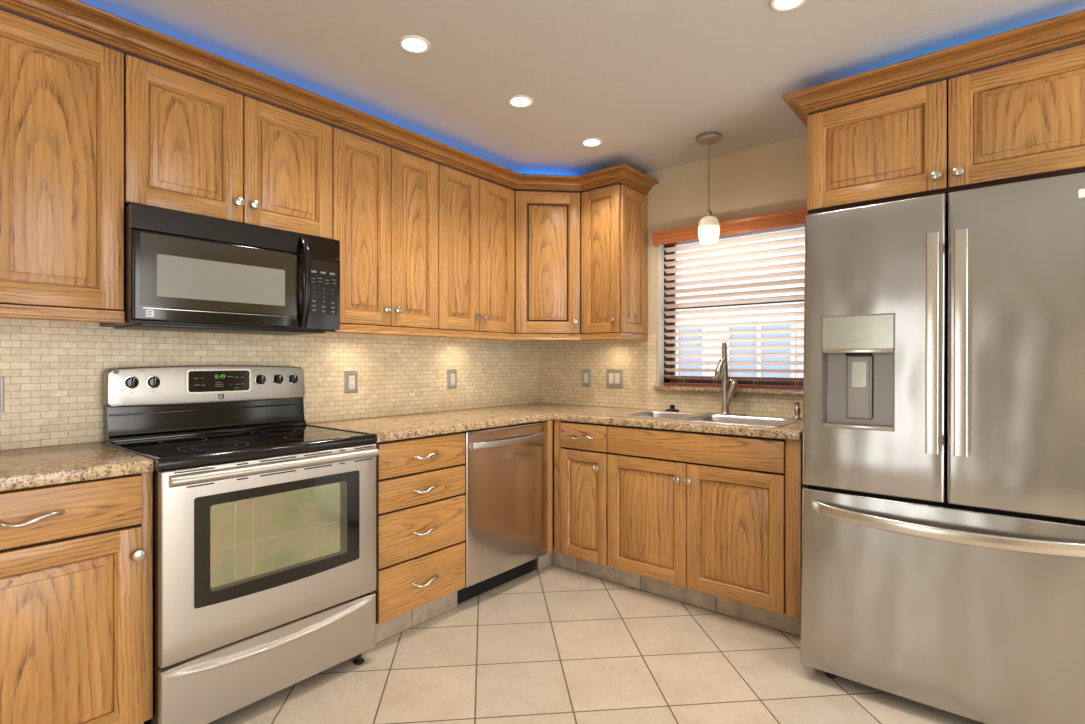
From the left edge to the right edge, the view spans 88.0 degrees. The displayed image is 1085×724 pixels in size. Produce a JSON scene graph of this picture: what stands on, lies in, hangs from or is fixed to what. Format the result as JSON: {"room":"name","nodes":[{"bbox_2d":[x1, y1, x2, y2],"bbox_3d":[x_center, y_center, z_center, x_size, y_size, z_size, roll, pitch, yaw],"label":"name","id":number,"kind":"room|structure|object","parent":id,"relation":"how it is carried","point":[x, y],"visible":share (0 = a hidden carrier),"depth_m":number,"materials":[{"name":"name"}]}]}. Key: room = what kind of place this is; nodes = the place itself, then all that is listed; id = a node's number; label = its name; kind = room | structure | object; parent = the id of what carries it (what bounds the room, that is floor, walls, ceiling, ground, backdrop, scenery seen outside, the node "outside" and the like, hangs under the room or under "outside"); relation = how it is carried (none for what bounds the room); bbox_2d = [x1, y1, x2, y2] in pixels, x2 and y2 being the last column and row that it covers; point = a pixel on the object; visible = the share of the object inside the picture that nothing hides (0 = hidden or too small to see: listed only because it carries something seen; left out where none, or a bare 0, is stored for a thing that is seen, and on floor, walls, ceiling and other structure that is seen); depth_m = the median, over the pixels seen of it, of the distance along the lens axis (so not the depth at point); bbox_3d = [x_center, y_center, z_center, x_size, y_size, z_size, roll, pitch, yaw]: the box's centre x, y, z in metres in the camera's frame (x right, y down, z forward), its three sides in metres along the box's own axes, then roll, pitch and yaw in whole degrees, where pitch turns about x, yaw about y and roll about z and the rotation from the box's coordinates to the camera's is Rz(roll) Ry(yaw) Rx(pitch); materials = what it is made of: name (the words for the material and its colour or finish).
{"room":"kitchen","nodes":[
{"label":"kitchen","id":0,"kind":"room"},
{"bbox_2d":[0,403,529,450],"bbox_3d":[-1.653,0.012,2.213,0.120,2.400,5.220,0,0,39],"label":"wall","id":1,"kind":"structure","parent":0,"point":[528,403],"depth_m":2.82,"materials":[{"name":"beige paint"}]},
{"bbox_2d":[0,376,3,411],"bbox_3d":[-1.841,0.108,1.867,0.010,0.122,0.076,0,0,39],"label":"light switch","id":2,"kind":"object","parent":1,"relation":"attached to","point":[1,377],"visible":1,"depth_m":1.89,"materials":[{"name":"silver metal"}]},
{"bbox_2d":[0,9,124,322],"bbox_3d":[-1.655,-0.592,1.850,0.330,0.922,0.382,0,0,39],"label":"upper cabinet","id":3,"kind":"object","parent":1,"relation":"attached to","point":[62,92],"depth_m":1.77,"materials":[{"name":"brown wood"}]},
{"bbox_2d":[123,52,331,238],"bbox_3d":[-1.283,-0.797,2.286,0.356,0.513,0.762,0,0,39],"label":"upper cabinet","id":4,"kind":"object","parent":1,"relation":"attached to","point":[193,145],"visible":0.92,"depth_m":2.13,"materials":[{"name":"brown wood"}]},
{"bbox_2d":[100,203,339,334],"bbox_3d":[-1.248,-0.325,2.252,0.442,0.402,0.753,0,0,39],"label":"microwave","id":5,"kind":"object","parent":4,"relation":"attached to","point":[184,272],"visible":0.99,"depth_m":2.08,"materials":[{"name":"black metal"}]},
{"bbox_2d":[0,318,537,449],"bbox_3d":[-1.075,0.061,2.821,0.008,0.473,3.292,0,0,39],"label":"backsplash","id":6,"kind":"structure","parent":1,"relation":"attached to","point":[52,371],"depth_m":2.58,"materials":[{"name":"tile"}]},
{"bbox_2d":[344,371,357,392],"bbox_3d":[-0.990,0.104,2.912,0.009,0.114,0.076,0,0,39],"label":"wall outlet","id":7,"kind":"object","parent":1,"relation":"attached to","point":[350,377],"visible":1,"depth_m":2.91,"materials":[{"name":"silver metal"}]},
{"bbox_2d":[349,376,354,388],"bbox_3d":[-0.989,0.104,2.911,0.004,0.067,0.033,0,0,39],"label":"receptacle","id":8,"kind":"object","parent":7,"relation":"attached to","point":[351,378],"depth_m":2.91,"materials":[{"name":"white plastic"}]},
{"bbox_2d":[332,126,437,328],"bbox_3d":[-0.851,-0.614,2.817,0.356,0.881,0.604,0,0,39],"label":"upper cabinet","id":9,"kind":"object","parent":1,"relation":"attached to","point":[385,197],"visible":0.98,"depth_m":2.69,"materials":[{"name":"brown wood"}]},
{"bbox_2d":[447,370,456,388],"bbox_3d":[-0.553,0.106,3.449,0.009,0.118,0.076,0,0,39],"label":"wall outlet","id":10,"kind":"object","parent":1,"relation":"attached to","point":[451,374],"visible":1,"depth_m":3.44,"materials":[{"name":"silver metal"}]},
{"bbox_2d":[450,374,454,384],"bbox_3d":[-0.552,0.106,3.447,0.004,0.067,0.033,0,0,39],"label":"receptacle","id":11,"kind":"object","parent":10,"relation":"attached to","point":[452,376],"depth_m":3.44,"materials":[{"name":"white plastic"}]},
{"bbox_2d":[437,163,514,333],"bbox_3d":[-0.471,-0.614,3.283,0.356,0.881,0.597,0,0,39],"label":"upper cabinet","id":12,"kind":"object","parent":1,"relation":"attached to","point":[476,215],"visible":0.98,"depth_m":3.16,"materials":[{"name":"brown wood"}]},
{"bbox_2d":[512,189,582,333],"bbox_3d":[0.012,-0.614,3.670,0.617,0.881,0.612,0,0,39],"label":"upper cabinet","id":13,"kind":"object","parent":1,"relation":"attached to","point":[547,222],"visible":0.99,"depth_m":3.44,"materials":[{"name":"brown wood"}]},
{"bbox_2d":[0,0,658,194],"bbox_3d":[-0.471,-1.091,2.549,0.670,0.072,2.962,0,0,39],"label":"crown molding","id":14,"kind":"structure","parent":13,"relation":"on","point":[76,17],"depth_m":2.25,"materials":[{"name":"brown wood"}]},
{"bbox_2d":[332,324,647,340],"bbox_3d":[-0.219,-0.152,3.152,1.900,0.040,0.455,0,0,-30],"label":"rail","id":15,"kind":"object","parent":13,"relation":"attached to","point":[344,328],"visible":0.93,"depth_m":3.17,"materials":[{"name":"brown wood"}]},
{"bbox_2d":[0,0,1084,186],"bbox_3d":[0.408,-1.247,0.468,5.520,0.120,5.320,0,0,39],"label":"ceiling","id":16,"kind":"structure","parent":0,"point":[644,79],"depth_m":2.18,"materials":[{"name":"grey paint"}]},
{"bbox_2d":[398,35,430,53],"bbox_3d":[-0.479,-1.223,2.100,0.118,0.081,0.118,0,0,39],"label":"recessed light","id":17,"kind":"object","parent":16,"relation":"in","point":[409,43],"visible":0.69,"depth_m":2.13,"materials":[{"name":"white glass"}]},
{"bbox_2d":[508,95,533,107],"bbox_3d":[-0.100,-1.223,2.560,0.118,0.081,0.118,0,0,39],"label":"recessed light","id":18,"kind":"object","parent":16,"relation":"in","point":[520,101],"visible":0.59,"depth_m":2.59,"materials":[{"name":"white glass"}]},
{"bbox_2d":[581,138,602,146],"bbox_3d":[0.266,-1.223,3.039,0.118,0.081,0.118,0,0,39],"label":"recessed light","id":19,"kind":"object","parent":16,"relation":"in","point":[589,142],"visible":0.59,"depth_m":3.07,"materials":[{"name":"white glass"}]},
{"bbox_2d":[696,132,721,243],"bbox_3d":[0.877,-0.909,2.962,0.134,0.560,0.134,0,0,39],"label":"pendant lamp","id":20,"kind":"object","parent":16,"relation":"hanging from","point":[708,227],"visible":1,"depth_m":2.93,"materials":[{"name":"white glass"}]},
{"bbox_2d":[770,0,806,11],"bbox_3d":[0.808,-1.222,1.841,0.118,0.081,0.118,0,0,39],"label":"recessed light","id":21,"kind":"object","parent":16,"relation":"in","point":[777,5],"visible":1,"depth_m":1.88,"materials":[{"name":"white glass"}]},
{"bbox_2d":[208,531,984,723],"bbox_3d":[0.408,1.253,0.469,5.520,0.080,5.320,0,0,39],"label":"floor","id":22,"kind":"structure","parent":0,"point":[551,644],"depth_m":2.17,"materials":[{"name":"tile"}]},
{"bbox_2d":[0,472,152,723],"bbox_3d":[-1.587,0.719,1.684,0.636,0.766,0.563,0,0,39],"label":"base cabinet","id":23,"kind":"object","parent":22,"relation":"on","point":[76,558],"visible":0.98,"depth_m":1.58,"materials":[{"name":"brown wood"}]},
{"bbox_2d":[0,442,153,491],"bbox_3d":[-1.605,0.317,1.684,0.607,0.037,0.580,0,0,39],"label":"countertop","id":24,"kind":"structure","parent":23,"relation":"on","point":[49,465],"depth_m":1.67,"materials":[{"name":"stone"}]},
{"bbox_2d":[102,365,378,723],"bbox_3d":[-1.145,0.613,2.178,0.668,1.198,0.766,0,0,39],"label":"range","id":25,"kind":"object","parent":22,"relation":"on","point":[264,517],"visible":1,"depth_m":1.99,"materials":[{"name":"silver metal"}]},
{"bbox_2d":[102,424,376,470],"bbox_3d":[-1.151,0.310,2.181,0.615,0.038,0.765,0,0,39],"label":"cooktop","id":26,"kind":"object","parent":25,"relation":"in","point":[217,448],"depth_m":2.06,"materials":[{"name":"black glass"}]},
{"bbox_2d":[376,591,456,642],"bbox_3d":[-0.601,1.157,2.575,0.030,0.108,0.540,0,0,39],"label":"baseboard","id":27,"kind":"structure","parent":22,"relation":"on","point":[389,628],"depth_m":2.57,"materials":[{"name":"tile"}]},
{"bbox_2d":[372,431,464,623],"bbox_3d":[-0.759,0.718,2.700,0.636,0.766,0.532,0,0,39],"label":"base cabinet","id":28,"kind":"object","parent":22,"relation":"on","point":[420,481],"visible":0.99,"depth_m":2.51,"materials":[{"name":"brown wood"}]},
{"bbox_2d":[457,421,546,603],"bbox_3d":[-0.380,0.773,3.144,0.654,0.868,0.624,0,0,39],"label":"dishwasher","id":29,"kind":"object","parent":22,"relation":"on","point":[505,494],"visible":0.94,"depth_m":2.93,"materials":[{"name":"silver metal"}]},
{"bbox_2d":[534,553,551,570],"bbox_3d":[0.007,1.157,3.322,0.030,0.108,0.139,0,0,39],"label":"baseboard","id":30,"kind":"structure","parent":22,"relation":"on","point":[543,561],"depth_m":3.29,"materials":[{"name":"tile"}]},
{"bbox_2d":[546,420,608,565],"bbox_3d":[0.370,0.718,3.353,0.387,0.766,0.642,0,0,39],"label":"base cabinet","id":31,"kind":"object","parent":22,"relation":"on","point":[580,448],"visible":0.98,"depth_m":3.13,"materials":[{"name":"brown wood"}]},
{"bbox_2d":[552,546,800,636],"bbox_3d":[0.617,1.157,2.918,1.420,0.108,0.030,0,0,39],"label":"baseboard","id":32,"kind":"structure","parent":22,"relation":"on","point":[771,619],"depth_m":2.82,"materials":[{"name":"tile"}]},
{"bbox_2d":[607,425,806,618],"bbox_3d":[0.903,0.718,2.927,0.974,0.766,0.629,0,0,39],"label":"base cabinet","id":33,"kind":"object","parent":22,"relation":"on","point":[720,515],"visible":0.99,"depth_m":2.65,"materials":[{"name":"brown wood"}]},
{"bbox_2d":[306,403,802,442],"bbox_3d":[0.153,0.316,2.778,1.950,0.037,1.806,0,0,39],"label":"countertop","id":34,"kind":"structure","parent":33,"relation":"on","point":[397,427],"depth_m":2.83,"materials":[{"name":"stone"}]},
{"bbox_2d":[611,410,802,427],"bbox_3d":[0.869,0.390,2.998,0.876,0.194,0.487,0,0,39],"label":"sink","id":35,"kind":"object","parent":34,"relation":"in","point":[749,420],"visible":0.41,"depth_m":3.02,"materials":[{"name":"silver metal"}]},
{"bbox_2d":[665,405,678,411],"bbox_3d":[0.770,0.273,3.334,0.081,0.038,0.082,0,0,39],"label":"stopper","id":36,"kind":"object","parent":35,"relation":"on","point":[672,407],"visible":1,"depth_m":3.32,"materials":[{"name":"black rubber"}]},
{"bbox_2d":[704,342,746,415],"bbox_3d":[0.998,0.091,3.100,0.236,0.402,0.115,0,0,39],"label":"faucet","id":37,"kind":"object","parent":34,"relation":"on","point":[722,369],"visible":1,"depth_m":3.10,"materials":[{"name":"silver metal"}]},
{"bbox_2d":[792,402,801,418],"bbox_3d":[1.302,0.248,2.877,0.048,0.089,0.069,0,0,39],"label":"soap dispenser","id":38,"kind":"object","parent":34,"relation":"on","point":[797,410],"visible":1,"depth_m":2.87,"materials":[{"name":"silver metal"}]},
{"bbox_2d":[800,172,1084,723],"bbox_3d":[1.578,0.317,2.161,0.910,1.790,0.880,0,0,39],"label":"refrigerator","id":39,"kind":"object","parent":22,"relation":"on","point":[943,549],"visible":1,"depth_m":1.87,"materials":[{"name":"grey metal"}]},
{"bbox_2d":[544,135,806,530],"bbox_3d":[2.058,0.011,2.478,5.300,2.400,0.120,0,0,39],"label":"wall","id":40,"kind":"structure","parent":0,"point":[770,178],"depth_m":3.22,"materials":[{"name":"beige paint"}]},
{"bbox_2d":[582,369,590,386],"bbox_3d":[0.297,0.107,3.819,0.076,0.122,0.010,0,0,39],"label":"light switch","id":41,"kind":"object","parent":40,"relation":"attached to","point":[586,373],"visible":1,"depth_m":3.81,"materials":[{"name":"silver metal"}]},
{"bbox_2d":[581,183,646,333],"bbox_3d":[0.439,-0.614,3.487,0.284,0.881,0.356,0,0,39],"label":"upper cabinet","id":42,"kind":"object","parent":40,"relation":"attached to","point":[613,217],"visible":0.99,"depth_m":3.38,"materials":[{"name":"brown wood"}]},
{"bbox_2d":[606,369,622,387],"bbox_3d":[0.470,0.108,3.678,0.124,0.122,0.010,0,0,39],"label":"light switch","id":43,"kind":"object","parent":40,"relation":"attached to","point":[614,377],"visible":1,"depth_m":3.68,"materials":[{"name":"silver metal"}]},
{"bbox_2d":[538,334,802,417],"bbox_3d":[0.747,0.060,3.464,2.020,0.473,0.008,0,0,39],"label":"backsplash","id":44,"kind":"structure","parent":40,"relation":"attached to","point":[561,364],"depth_m":3.63,"materials":[{"name":"tile"}]},
{"bbox_2d":[653,227,804,394],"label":"window","id":45,"kind":"structure","parent":40,"relation":"in","point":[662,379],"depth_m":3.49,"materials":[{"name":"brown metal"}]},
{"bbox_2d":[651,207,808,389],"bbox_3d":[1.095,-0.324,3.175,0.996,0.940,0.132,0,0,39],"label":"window blind","id":46,"kind":"object","parent":45,"relation":"attached to","point":[794,218],"visible":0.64,"depth_m":3.19,"materials":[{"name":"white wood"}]},
{"bbox_2d":[807,43,1084,214],"bbox_3d":[1.676,-0.842,2.295,0.968,0.424,0.643,0,0,39],"label":"upper cabinet","id":47,"kind":"object","parent":40,"relation":"attached to","point":[1023,119],"visible":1,"depth_m":2.06,"materials":[{"name":"brown wood"}]},
{"bbox_2d":[781,9,1084,127],"bbox_3d":[1.629,-1.090,2.301,1.048,0.072,0.694,0,0,39],"label":"crown molding","id":48,"kind":"structure","parent":47,"relation":"on","point":[1066,30],"depth_m":2.04,"materials":[{"name":"brown wood"}]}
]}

